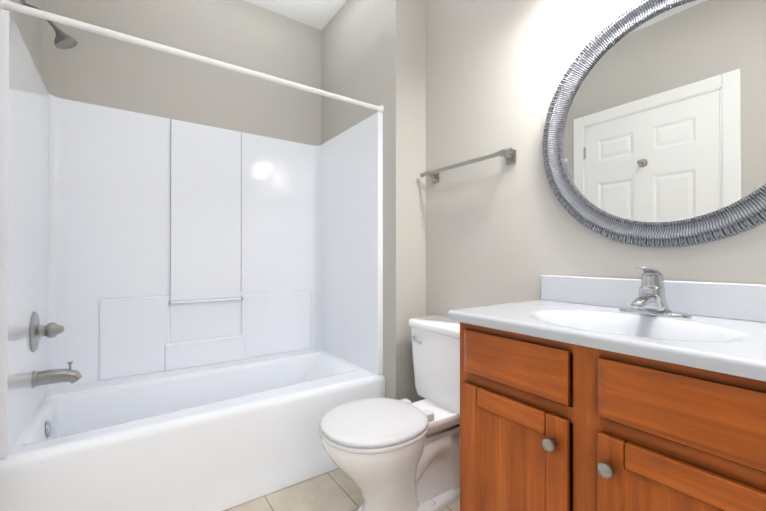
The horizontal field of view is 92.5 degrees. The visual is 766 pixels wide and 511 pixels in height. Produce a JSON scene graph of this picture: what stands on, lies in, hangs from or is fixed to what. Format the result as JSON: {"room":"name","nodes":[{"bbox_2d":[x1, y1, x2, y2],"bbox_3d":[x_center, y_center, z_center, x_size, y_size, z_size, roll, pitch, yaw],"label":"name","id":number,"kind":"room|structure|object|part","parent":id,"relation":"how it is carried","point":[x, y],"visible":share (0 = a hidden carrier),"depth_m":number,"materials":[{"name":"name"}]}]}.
{"room":"bathroom","nodes":[
{"label":"bathroom","id":0,"kind":"room"},
{"bbox_2d":[3,0,41,77],"bbox_3d":[-0.771,-0.316,0.396,0.100,2.750,3.675,0,0,-35],"label":"wall","id":1,"kind":"structure","parent":0,"point":[29,27],"depth_m":1.67,"materials":[{"name":"paint"}]},
{"bbox_2d":[21,0,76,48],"bbox_3d":[-1.408,-0.974,1.555,0.175,0.168,0.082,0,0,-35],"label":"shower head","id":2,"kind":"object","parent":1,"relation":"attached to","point":[62,40],"visible":0.83,"depth_m":1.56},
{"bbox_2d":[42,0,320,145],"bbox_3d":[-1.120,-0.306,2.331,1.540,2.750,0.100,0,0,-35],"label":"wall","id":3,"kind":"structure","parent":0,"point":[97,69],"depth_m":2.25,"materials":[{"name":"paint"}]},
{"bbox_2d":[244,0,346,29],"bbox_3d":[-0.011,-1.728,0.932,1.953,0.080,3.675,0,0,-35],"label":"ceiling","id":4,"kind":"structure","parent":0,"point":[318,14],"depth_m":2.50,"materials":[{"name":"paint"}]},
{"bbox_2d":[222,468,459,510],"bbox_3d":[-0.011,1.102,0.918,1.953,0.080,3.675,0,0,-35],"label":"floor","id":5,"kind":"structure","parent":0,"point":[336,489],"depth_m":1.61,"materials":[{"name":"tile"}]},
{"bbox_2d":[0,9,385,510],"bbox_3d":[-0.846,0.132,1.936,1.538,1.870,0.856,0,0,-35],"label":"bathtub","id":6,"kind":"object","parent":5,"relation":"on","point":[191,316],"visible":0.98,"depth_m":1.98,"materials":[{"name":"white plastic"}]},
{"bbox_3d":[-1.399,0.524,1.585,0.155,0.074,0.062,0,0,-35],"label":"spout","id":7,"kind":"part","parent":6,"relation":"part of","materials":[{"name":"silver metal"}]},
{"bbox_2d":[320,315,459,510],"bbox_3d":[0.108,0.692,1.573,0.784,0.746,0.496,0,0,-35],"label":"toilet","id":8,"kind":"object","parent":5,"relation":"on","point":[387,454],"visible":0.88,"depth_m":1.52,"materials":[{"name":"white ceramic"}]},
{"bbox_2d":[448,267,765,510],"bbox_3d":[0.666,0.547,0.996,0.553,1.030,0.836,0,0,-35],"label":"bathroom vanity","id":9,"kind":"object","parent":5,"relation":"on","point":[646,391],"visible":1,"depth_m":0.89,"materials":[{"name":"brown wood"}]},
{"bbox_2d":[448,275,765,380],"bbox_3d":[0.671,0.192,1.001,0.541,0.230,0.836,0,0,-35],"label":"countertop","id":10,"kind":"structure","parent":9,"relation":"on","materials":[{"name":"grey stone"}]},
{"bbox_2d":[619,267,692,319],"bbox_3d":[0.767,0.105,1.066,0.155,0.146,0.180,0,0,-35],"label":"faucet","id":11,"kind":"object","parent":10,"relation":"on","point":[651,303],"depth_m":1.06,"materials":[{"name":"silver metal"}]},
{"bbox_2d":[321,0,425,402],"bbox_3d":[-0.096,-0.305,2.481,0.313,2.750,1.025,0,0,-35],"label":"wall","id":12,"kind":"structure","parent":0,"point":[373,52],"depth_m":2.05,"materials":[{"name":"paint"}]},
{"bbox_2d":[0,0,383,112],"bbox_3d":[-0.640,-0.832,1.644,1.538,0.046,0.046,0,0,-35],"label":"rail","id":13,"kind":"object","parent":12,"relation":"attached to","point":[20,8],"visible":0.94,"depth_m":1.48,"materials":[{"name":"white metal"}]},
{"bbox_2d":[426,0,765,436],"bbox_3d":[1.042,-0.313,1.034,0.100,2.750,2.650,0,0,-35],"label":"wall","id":14,"kind":"structure","parent":0,"point":[499,231],"depth_m":1.64,"materials":[{"name":"paint"}]},
{"bbox_2d":[420,147,515,182],"bbox_3d":[0.399,-0.433,1.802,0.077,0.058,0.585,0,0,-35],"label":"bar","id":15,"kind":"object","parent":14,"relation":"attached to","point":[509,154],"visible":1,"depth_m":1.69,"materials":[{"name":"silver metal"}]},
{"bbox_2d":[542,0,765,247],"bbox_3d":[0.881,-0.437,1.148,0.034,0.824,0.824,0,0,-35],"label":"round mirror","id":16,"kind":"object","parent":14,"relation":"attached to","point":[654,132],"visible":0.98,"depth_m":1.15,"materials":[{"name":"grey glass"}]}
]}

